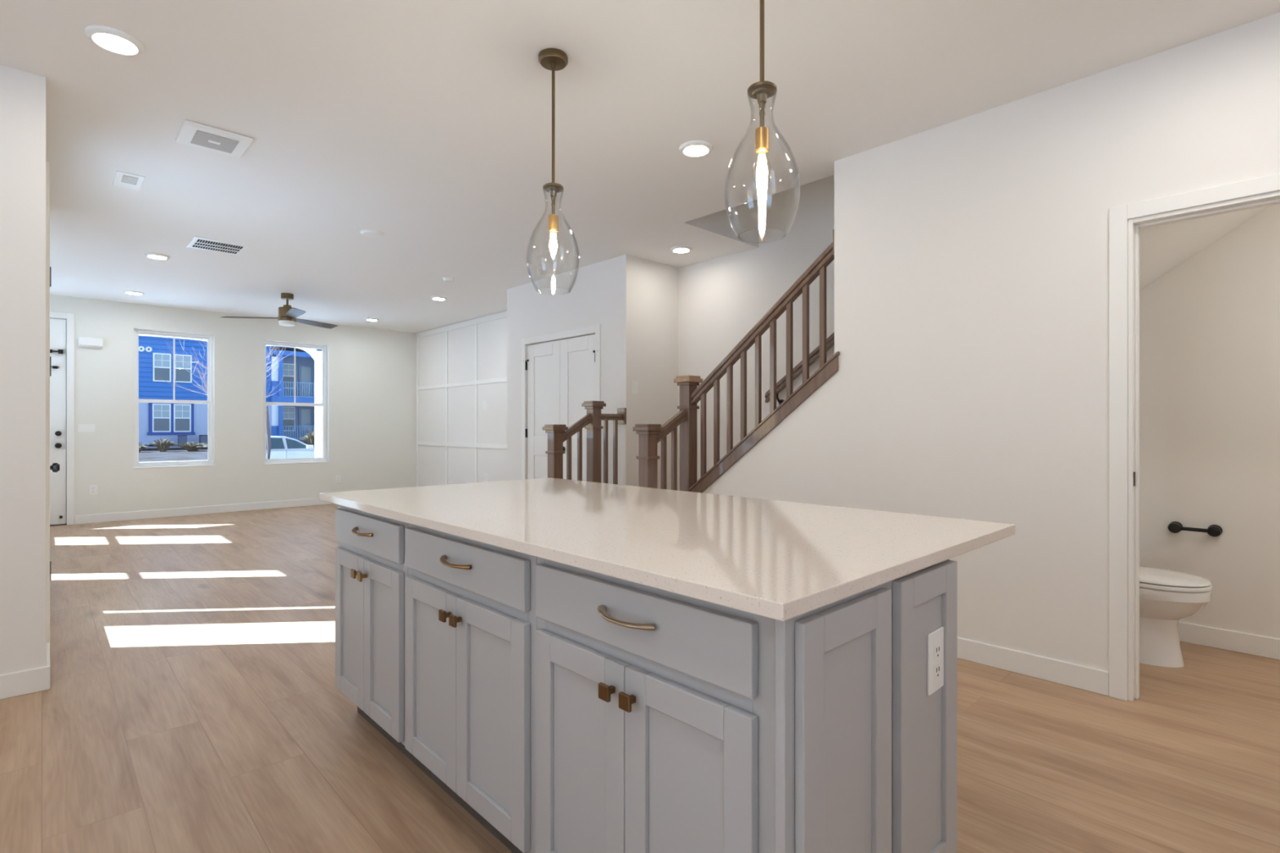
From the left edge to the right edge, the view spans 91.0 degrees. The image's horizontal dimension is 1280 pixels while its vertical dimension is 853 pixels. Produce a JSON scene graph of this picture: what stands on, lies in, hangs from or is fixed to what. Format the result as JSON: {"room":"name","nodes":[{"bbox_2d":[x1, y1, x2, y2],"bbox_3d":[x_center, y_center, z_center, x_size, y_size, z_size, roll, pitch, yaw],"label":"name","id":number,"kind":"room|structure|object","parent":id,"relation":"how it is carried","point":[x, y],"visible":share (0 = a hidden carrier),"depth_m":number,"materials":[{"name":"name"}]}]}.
{"room":"kitchen","nodes":[
{"label":"kitchen","id":0,"kind":"room"},
{"bbox_2d":[0,64,45,675],"bbox_3d":[-3.727,-0.195,1.895,2.813,2.750,0.115,0,0,-44],"label":"wall","id":1,"kind":"structure","parent":0,"point":[22,93],"depth_m":2.77,"materials":[{"name":"white paint"}]},
{"bbox_2d":[0,642,50,699],"bbox_3d":[-3.788,1.127,2.042,2.727,0.106,0.439,0,0,-44],"label":"baseboard","id":2,"kind":"structure","parent":1,"relation":"attached to","point":[22,682],"depth_m":2.77,"materials":[{"name":"white paint"}]},
{"bbox_2d":[49,294,416,524],"bbox_3d":[-5.763,-0.195,8.762,5.590,2.750,0.200,0,0,-44],"label":"wall","id":3,"kind":"structure","parent":0,"point":[371,373],"depth_m":8.74,"materials":[{"name":"white paint"}]},
{"bbox_2d":[49,311,74,526],"bbox_3d":[-7.277,-0.094,7.283,1.068,2.548,0.235,0,0,-44],"label":"door","id":4,"kind":"structure","parent":3,"relation":"in","point":[57,326],"depth_m":7.53,"materials":[{"name":"white paint"}]},
{"bbox_2d":[77,423,95,431],"bbox_3d":[-6.757,0.015,7.672,0.160,0.100,0.009,0,0,-44],"label":"light switch","id":5,"kind":"object","parent":3,"relation":"attached to","point":[81,427],"visible":1,"depth_m":7.67,"materials":[{"name":"white plastic"}]},
{"bbox_2d":[78,337,103,347],"bbox_3d":[-6.713,-1.031,7.684,0.230,0.116,0.053,0,0,-44],"label":"door chime","id":6,"kind":"object","parent":3,"relation":"attached to","point":[82,341],"visible":1,"depth_m":7.67,"materials":[{"name":"white plastic"}]},
{"bbox_2d":[88,484,97,494],"bbox_3d":[-6.712,0.775,7.715,0.075,0.120,0.008,0,0,-44],"label":"outlet","id":7,"kind":"object","parent":3,"relation":"attached to","point":[92,488],"visible":1,"depth_m":7.71,"materials":[{"name":"white plastic"}]},
{"bbox_2d":[133,328,214,468],"bbox_3d":[-6.170,-0.362,8.333,0.860,1.786,0.151,0,0,-44],"label":"window","id":8,"kind":"structure","parent":3,"relation":"in","point":[137,464],"depth_m":8.36,"materials":[{"name":"white plastic"}]},
{"bbox_2d":[74,497,333,524],"bbox_3d":[-5.291,1.127,9.063,4.260,0.106,0.014,0,0,-44],"label":"baseboard","id":9,"kind":"structure","parent":3,"relation":"attached to","point":[123,516],"depth_m":8.40,"materials":[{"name":"white paint"}]},
{"bbox_2d":[263,340,328,464],"bbox_3d":[-5.114,-0.352,9.338,0.879,1.786,0.151,0,0,-44],"label":"window","id":10,"kind":"structure","parent":3,"relation":"in","point":[324,348],"depth_m":9.41,"materials":[{"name":"white plastic"}]},
{"bbox_2d":[335,475,340,483],"bbox_3d":[-4.648,0.805,9.680,0.075,0.120,0.008,0,0,-44],"label":"outlet","id":11,"kind":"object","parent":3,"relation":"attached to","point":[337,477],"visible":1,"depth_m":9.68,"materials":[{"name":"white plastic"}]},
{"bbox_2d":[506,254,635,486],"bbox_3d":[-0.782,-0.195,6.490,0.115,2.750,2.020,0,0,-44],"label":"wall","id":12,"kind":"structure","parent":0,"point":[602,293],"depth_m":6.06,"materials":[{"name":"white paint"}]},
{"bbox_2d":[521,324,600,481],"bbox_3d":[-0.837,0.104,6.463,0.098,2.152,1.347,0,0,-44],"label":"door","id":13,"kind":"structure","parent":12,"relation":"in","point":[562,375],"depth_m":6.49,"materials":[{"name":"white paint"}]},
{"bbox_2d":[0,0,1279,333],"bbox_3d":[-1.780,-1.720,3.220,7.460,0.300,13.720,0,0,-44],"label":"ceiling","id":14,"kind":"structure","parent":0,"point":[426,125],"depth_m":3.16,"materials":[{"name":"white paint"}]},
{"bbox_2d":[84,25,144,55],"bbox_3d":[-2.128,-1.561,2.550,0.188,0.018,0.188,0,0,-44],"label":"recessed light","id":15,"kind":"object","parent":14,"relation":"in","point":[111,39],"visible":1,"depth_m":2.53,"materials":[{"name":"white plastic"}]},
{"bbox_2d":[112,170,145,191],"bbox_3d":[-3.260,-1.564,4.006,0.140,0.012,0.310,0,0,-44],"label":"ceiling vent","id":16,"kind":"object","parent":14,"relation":"in","point":[124,180],"visible":1,"depth_m":3.99,"materials":[{"name":"white plastic"}]},
{"bbox_2d":[123,290,143,294],"bbox_3d":[-5.898,-1.561,7.322,0.188,0.018,0.188,0,0,-44],"label":"recessed light","id":17,"kind":"object","parent":14,"relation":"in","point":[131,292],"visible":1,"depth_m":7.28,"materials":[{"name":"white plastic"}]},
{"bbox_2d":[144,253,169,259],"bbox_3d":[-4.422,-1.561,5.758,0.188,0.018,0.188,0,0,-44],"label":"recessed light","id":18,"kind":"object","parent":14,"relation":"in","point":[154,255],"visible":1,"depth_m":5.74,"materials":[{"name":"white plastic"}]},
{"bbox_2d":[175,120,253,158],"bbox_3d":[-2.313,-1.556,3.417,0.310,0.028,0.310,0,0,-44],"label":"ceiling vent","id":19,"kind":"object","parent":14,"relation":"in","point":[191,133],"visible":1,"depth_m":3.38,"materials":[{"name":"white plastic"}]},
{"bbox_2d":[208,139,220,144],"bbox_3d":[-2.308,-1.543,3.408,0.055,0.002,0.030,0,0,-44],"label":"air vent","id":20,"kind":"object","parent":19,"relation":"on","point":[211,141],"depth_m":3.41,"materials":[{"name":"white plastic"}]},
{"bbox_2d":[186,236,248,255],"bbox_3d":[-3.666,-1.565,5.457,0.388,0.010,0.410,0,0,-44],"label":"ceiling vent","id":21,"kind":"object","parent":14,"relation":"in","point":[197,242],"visible":1,"depth_m":5.44,"materials":[{"name":"white plastic"}]},
{"bbox_2d":[220,293,337,328],"bbox_3d":[-4.062,-1.382,7.351,1.254,0.376,1.156,0,0,-44],"label":"ceiling fan","id":22,"kind":"object","parent":14,"relation":"hanging from","point":[287,315],"visible":1,"depth_m":7.36,"materials":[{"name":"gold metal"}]},
{"bbox_2d":[364,318,378,320],"bbox_3d":[-3.907,-1.561,9.161,0.188,0.018,0.188,0,0,-44],"label":"recessed light","id":23,"kind":"object","parent":14,"relation":"in","point":[367,319],"visible":1,"depth_m":9.11,"materials":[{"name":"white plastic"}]},
{"bbox_2d":[360,229,384,238],"bbox_3d":[-2.166,-1.559,5.090,0.184,0.022,0.184,0,0,-44],"label":"smoke detector","id":24,"kind":"object","parent":14,"relation":"attached to","point":[367,233],"visible":1,"depth_m":5.05,"materials":[{"name":"white plastic"}]},
{"bbox_2d":[430,296,446,300],"bbox_3d":[-2.450,-1.561,7.649,0.188,0.018,0.188,0,0,-44],"label":"recessed light","id":25,"kind":"object","parent":14,"relation":"in","point":[436,298],"visible":1,"depth_m":7.60,"materials":[{"name":"white plastic"}]},
{"bbox_2d":[442,276,454,283],"bbox_3d":[-2.021,-1.547,6.635,0.124,0.046,0.124,0,0,-44],"label":"smoke detector","id":26,"kind":"object","parent":14,"relation":"attached to","point":[446,279],"visible":1,"depth_m":6.59,"materials":[{"name":"white plastic"}]},
{"bbox_2d":[526,48,579,292],"bbox_3d":[-0.367,-1.073,2.664,0.225,0.995,0.225,0,0,-44],"label":"pendant light","id":27,"kind":"object","parent":14,"relation":"hanging from","point":[553,60],"visible":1,"depth_m":2.65,"materials":[{"name":"clear glass"}]},
{"bbox_2d":[548,213,558,232],"bbox_3d":[-0.367,-0.863,2.664,0.042,0.070,0.042,0,0,-44],"label":"socket","id":28,"kind":"object","parent":27,"relation":"attached to","point":[553,218],"depth_m":2.65,"materials":[{"name":"gold metal"}]},
{"bbox_2d":[670,245,692,253],"bbox_3d":[0.364,-1.561,5.541,0.188,0.018,0.188,0,0,-44],"label":"recessed light","id":29,"kind":"object","parent":14,"relation":"in","point":[678,249],"visible":1,"depth_m":5.50,"materials":[{"name":"white plastic"}]},
{"bbox_2d":[679,140,712,156],"bbox_3d":[0.316,-1.561,3.537,0.188,0.018,0.188,0,0,-44],"label":"recessed light","id":30,"kind":"object","parent":14,"relation":"in","point":[693,148],"visible":1,"depth_m":3.51,"materials":[{"name":"white plastic"}]},
{"bbox_2d":[724,0,800,239],"bbox_3d":[0.367,-1.073,1.891,0.225,0.995,0.225,0,0,-44],"label":"pendant light","id":31,"kind":"object","parent":14,"relation":"hanging from","point":[762,90],"visible":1,"depth_m":1.88,"materials":[{"name":"clear glass"}]},
{"bbox_2d":[755,126,768,154],"bbox_3d":[0.367,-0.863,1.891,0.042,0.070,0.042,0,0,-44],"label":"socket","id":32,"kind":"object","parent":31,"relation":"attached to","point":[762,133],"depth_m":1.87,"materials":[{"name":"gold metal"}]},
{"bbox_2d":[0,503,1279,852],"bbox_3d":[-1.780,1.240,3.220,7.460,0.120,13.720,0,0,-44],"label":"floor","id":33,"kind":"structure","parent":0,"point":[193,704],"depth_m":2.37,"materials":[{"name":"brown wood"}]},
{"bbox_2d":[335,504,430,777],"bbox_3d":[-0.778,0.737,2.508,0.709,0.886,0.672,0,0,-44],"label":"base cabinet","id":34,"kind":"object","parent":33,"relation":"on","point":[371,571],"visible":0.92,"depth_m":2.24,"materials":[{"name":"grey paint"}]},
{"bbox_2d":[404,523,537,852],"bbox_3d":[-0.290,0.737,1.995,0.709,0.886,0.738,0,0,-44],"label":"base cabinet","id":35,"kind":"object","parent":33,"relation":"on","point":[471,619],"visible":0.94,"depth_m":1.72,"materials":[{"name":"grey paint"}]},
{"bbox_2d":[535,556,949,852],"bbox_3d":[0.218,0.737,1.461,0.709,0.886,0.734,0,0,-44],"label":"base cabinet","id":36,"kind":"object","parent":33,"relation":"on","point":[655,708],"depth_m":1.16,"materials":[{"name":"grey paint"}]},
{"bbox_2d":[319,477,1015,621],"bbox_3d":[-0.131,0.280,2.119,1.118,0.028,2.179,0,0,-44],"label":"countertop","id":37,"kind":"structure","parent":36,"relation":"on","point":[781,561],"depth_m":1.54,"materials":[{"name":"white stone"}]},
{"bbox_2d":[892,560,956,852],"bbox_3d":[-0.113,0.737,2.122,0.318,0.886,2.151,0,0,-44],"label":"panel","id":38,"kind":"object","parent":33,"relation":"on","point":[924,726],"visible":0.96,"depth_m":1.32,"materials":[{"name":"grey paint"}]},
{"bbox_2d":[927,626,943,696],"bbox_3d":[0.643,0.508,1.365,0.079,0.131,0.008,0,0,-44],"label":"outlet","id":39,"kind":"object","parent":38,"relation":"attached to","point":[935,638],"visible":1,"depth_m":1.36,"materials":[{"name":"white plastic"}]},
{"bbox_2d":[933,642,940,659],"bbox_3d":[0.645,0.486,1.363,0.032,0.030,0.002,0,0,-44],"label":"socket","id":40,"kind":"object","parent":39,"relation":"attached to","point":[936,645],"depth_m":1.36,"materials":[{"name":"grey plastic"}]},
{"bbox_2d":[933,662,940,679],"bbox_3d":[0.645,0.530,1.363,0.032,0.030,0.002,0,0,-44],"label":"socket","id":41,"kind":"object","parent":39,"relation":"attached to","point":[936,664],"depth_m":1.36,"materials":[{"name":"grey plastic"}]},
{"bbox_2d":[1139,565,1212,667],"bbox_3d":[2.497,0.802,3.302,0.420,0.755,0.758,0,0,-44],"label":"toilet","id":42,"kind":"object","parent":33,"relation":"on","point":[1166,597],"visible":0.41,"depth_m":3.08,"materials":[{"name":"white ceramic"}]},
{"bbox_3d":[1.288,-0.150,4.173,1.470,2.660,4.190,0,0,-44],"label":"stairs","id":43,"kind":"structure","parent":33,"relation":"on","visible":0},
{"bbox_2d":[542,400,626,484],"bbox_3d":[-0.460,0.383,5.466,0.831,1.215,0.154,0,0,-44],"label":"stair railing","id":44,"kind":"object","parent":43,"relation":"attached to","point":[557,434],"visible":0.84,"depth_m":5.46,"materials":[{"name":"brown wood"}]},
{"bbox_2d":[632,228,839,493],"bbox_3d":[0.610,-0.093,4.063,0.571,2.166,1.322,0,0,-44],"label":"stair railing","id":45,"kind":"object","parent":43,"relation":"on","point":[650,434],"visible":0.85,"depth_m":4.26,"materials":[{"name":"brown wood"}]},
{"bbox_2d":[635,256,678,490],"bbox_3d":[-0.530,-0.195,6.729,0.580,2.750,2.020,0,0,-44],"label":"wall","id":46,"kind":"structure","parent":0,"point":[656,284],"depth_m":5.99,"materials":[{"name":"white paint"}]},
{"bbox_2d":[738,199,758,213],"bbox_3d":[1.912,-3.045,3.880,0.970,2.350,3.785,0,0,-44],"label":"wall","id":47,"kind":"structure","parent":0,"point":[753,206],"depth_m":5.44,"materials":[{"name":"white paint"}]},
{"bbox_2d":[416,174,1279,639],"bbox_3d":[0.225,-1.520,6.440,0.115,5.400,11.420,0,0,-44],"label":"wall","id":48,"kind":"structure","parent":0,"point":[1210,325],"depth_m":3.50,"materials":[{"name":"white paint"}]},
{"bbox_2d":[416,311,506,486],"bbox_3d":[-2.376,-0.240,9.079,0.014,2.629,3.910,0,0,-44],"label":"trim","id":49,"kind":"structure","parent":48,"relation":"attached to","point":[501,315],"depth_m":9.49,"materials":[{"name":"white paint"}]},
{"bbox_2d":[483,400,486,408],"bbox_3d":[-2.195,-0.310,8.893,0.009,0.120,0.075,0,0,-44],"label":"wall control","id":50,"kind":"object","parent":48,"relation":"attached to","point":[484,402],"visible":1,"depth_m":8.89,"materials":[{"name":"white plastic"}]},
{"bbox_2d":[484,473,487,481],"bbox_3d":[-2.177,0.720,8.875,0.008,0.120,0.075,0,0,-44],"label":"outlet","id":51,"kind":"object","parent":48,"relation":"attached to","point":[485,474],"visible":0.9,"depth_m":8.87,"materials":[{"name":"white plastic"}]},
{"bbox_2d":[764,332,834,404],"bbox_3d":[2.210,-1.366,4.202,0.095,2.376,3.240,0,0,-44],"label":"wall handrail","id":52,"kind":"object","parent":48,"relation":"attached to","point":[814,355],"visible":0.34,"depth_m":5.11,"materials":[{"name":"brown wood"}]},
{"bbox_2d":[1167,521,1222,537],"bbox_3d":[2.994,0.553,3.394,0.072,0.059,0.220,0,0,-44],"label":"paper holder","id":53,"kind":"object","parent":48,"relation":"attached to","point":[1215,531],"visible":1,"depth_m":3.37,"materials":[{"name":"black metal"}]},
{"bbox_2d":[702,12,1279,671],"bbox_3d":[2.549,-0.195,2.329,0.116,2.750,6.260,0,0,-44],"label":"wall","id":54,"kind":"structure","parent":0,"point":[971,380],"depth_m":3.04,"materials":[{"name":"white paint"}]},
{"bbox_2d":[956,636,1109,696],"bbox_3d":[2.505,1.127,2.280,0.014,0.106,6.250,0,0,-44],"label":"baseboard","id":55,"kind":"structure","parent":54,"relation":"attached to","point":[1060,672],"depth_m":2.95,"materials":[{"name":"white paint"}]},
{"bbox_2d":[1109,173,1279,701],"bbox_3d":[2.416,0.112,2.460,0.135,2.137,0.921,0,0,-44],"label":"door frame","id":56,"kind":"structure","parent":54,"relation":"attached to","point":[1126,221],"depth_m":2.71,"materials":[{"name":"white paint"}]},
{"bbox_2d":[1139,204,1270,290],"bbox_3d":[2.966,-0.900,2.726,1.035,0.820,2.260,0,0,-44],"label":"ceiling","id":57,"kind":"structure","parent":0,"point":[1162,247],"depth_m":3.17,"materials":[{"name":"white paint"}]},
{"bbox_3d":[-3.600,-0.195,3.718,0.115,2.750,2.350,0,0,-44],"label":"wall","id":58,"kind":"structure","parent":0,"visible":0},
{"bbox_2d":[45,161,59,642],"bbox_3d":[-3.453,-0.075,3.630,0.156,2.510,1.360,0,0,-44],"label":"door","id":59,"kind":"structure","parent":58,"relation":"in","point":[55,467],"depth_m":3.15,"materials":[{"name":"white paint"}]},
{"label":"outside","id":60,"kind":"structure","parent":0,"visible":0},
{"bbox_3d":[-3.234,1.600,17.905,140.000,0.560,9.600,0,0,-44],"label":"lawn","id":61,"kind":"structure","parent":60,"visible":0},
{"bbox_2d":[138,334,322,457],"bbox_3d":[-5.921,-0.190,10.154,4.580,3.340,2.025,0,0,-44],"label":"porch","id":62,"kind":"object","parent":61,"relation":"on","point":[316,355],"visible":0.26,"depth_m":11.33,"materials":[{"name":"white paint"}]},
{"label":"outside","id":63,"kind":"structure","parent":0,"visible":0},
{"bbox_3d":[-9.128,1.910,24.099,140.000,0.300,7.500,0,0,-44],"label":"road","id":64,"kind":"object","parent":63,"visible":0},
{"bbox_2d":[161,337,292,458],"bbox_3d":[-11.768,-0.682,18.281,4.357,4.729,2.984,0,0,23],"label":"bare tree","id":65,"kind":"object","parent":64,"relation":"on","point":[268,428],"visible":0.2,"depth_m":18.61,"materials":[{"name":"grey plant"}]},
{"bbox_2d":[266,435,314,459],"bbox_3d":[-11.901,1.032,21.398,4.060,1.455,1.890,0,0,-44],"label":"car","id":66,"kind":"object","parent":64,"relation":"on","point":[282,447],"visible":0.12,"depth_m":20.72,"materials":[{"name":"grey paint"}]},
{"bbox_2d":[306,444,313,448],"bbox_3d":[-11.040,0.675,21.030,0.200,0.130,0.170,0,0,-44],"label":"mirror","id":67,"kind":"object","parent":66,"relation":"attached to","point":[308,446],"depth_m":20.96,"materials":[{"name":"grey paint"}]},
{"bbox_3d":[2.966,-0.195,2.726,1.035,2.750,2.460,0,0,-44],"label":"wall","id":68,"kind":"structure","parent":0,"visible":0},
{"bbox_2d":[1177,622,1279,660],"bbox_3d":[3.336,1.127,3.078,0.014,0.106,2.260,0,0,-44],"label":"baseboard","id":69,"kind":"structure","parent":68,"relation":"attached to","point":[1220,638],"depth_m":3.31,"materials":[{"name":"white paint"}]},
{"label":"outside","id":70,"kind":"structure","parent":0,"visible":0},
{"bbox_2d":[138,447,208,462],"bbox_3d":[-17.745,1.383,33.154,140.000,0.485,12.500,0,0,-44],"label":"bed","id":71,"kind":"object","parent":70,"point":[172,454],"depth_m":27.94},
{"bbox_2d":[138,442,148,452],"bbox_3d":[-23.849,1.004,29.761,0.918,0.528,0.924,0,0,-44],"label":"shrub","id":72,"kind":"object","parent":71,"relation":"on","point":[140,446],"visible":0.29,"depth_m":29.75,"materials":[{"name":"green plant"}]},
{"bbox_2d":[148,438,176,452],"bbox_3d":[-23.169,0.892,30.469,0.985,0.749,0.932,0,0,10],"label":"shrub","id":73,"kind":"object","parent":71,"relation":"on","point":[163,446],"visible":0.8,"depth_m":30.35,"materials":[{"name":"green plant"}]},
{"bbox_2d":[173,441,208,451],"bbox_3d":[-22.279,0.999,31.302,1.461,0.551,1.620,0,0,-44],"label":"shrub","id":74,"kind":"object","parent":71,"relation":"on","point":[190,446],"visible":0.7,"depth_m":31.11,"materials":[{"name":"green plant"}]},
{"bbox_2d":[299,428,314,448],"bbox_3d":[-18.258,0.678,35.092,1.335,1.172,1.178,0,0,0],"label":"shrub","id":75,"kind":"object","parent":71,"relation":"on","point":[309,438],"visible":0.41,"depth_m":34.89,"materials":[{"name":"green plant"}]},
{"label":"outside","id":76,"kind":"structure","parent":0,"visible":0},
{"bbox_2d":[142,441,308,448],"bbox_3d":[-38.426,1.190,54.886,140.000,0.500,47.500,0,0,-44],"label":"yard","id":77,"kind":"structure","parent":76,"point":[305,442],"depth_m":35.64,"materials":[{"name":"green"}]},
{"bbox_2d":[177,435,187,444],"bbox_3d":[-26.271,0.764,36.084,0.480,0.551,0.700,0,0,-44],"label":"air conditioner","id":78,"kind":"object","parent":77,"relation":"on","point":[181,438],"visible":0.83,"depth_m":35.85,"materials":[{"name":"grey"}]},
{"bbox_2d":[199,435,208,444],"bbox_3d":[-25.522,0.758,36.796,0.480,0.564,0.700,0,0,-44],"label":"air conditioner","id":79,"kind":"object","parent":77,"relation":"on","point":[202,438],"visible":0.7,"depth_m":36.56,"materials":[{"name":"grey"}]},
{"bbox_2d":[138,335,321,444],"bbox_3d":[-31.185,-2.712,38.483,24.125,7.475,10.250,0,0,-44],"label":"apartment building","id":80,"kind":"structure","parent":77,"relation":"on","point":[157,421],"depth_m":37.00,"materials":[{"name":"blue"}]},
{"bbox_2d":[138,346,144,351],"bbox_3d":[-28.045,-4.388,35.338,0.300,0.300,0.135,0,0,-44],"label":"wall vent","id":81,"kind":"object","parent":80,"relation":"attached to","point":[141,348],"depth_m":35.33,"materials":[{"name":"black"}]},
{"bbox_2d":[145,346,151,351],"bbox_3d":[-27.805,-4.388,35.566,0.300,0.300,0.135,0,0,-44],"label":"wall vent","id":82,"kind":"object","parent":80,"relation":"attached to","point":[147,348],"depth_m":35.53,"materials":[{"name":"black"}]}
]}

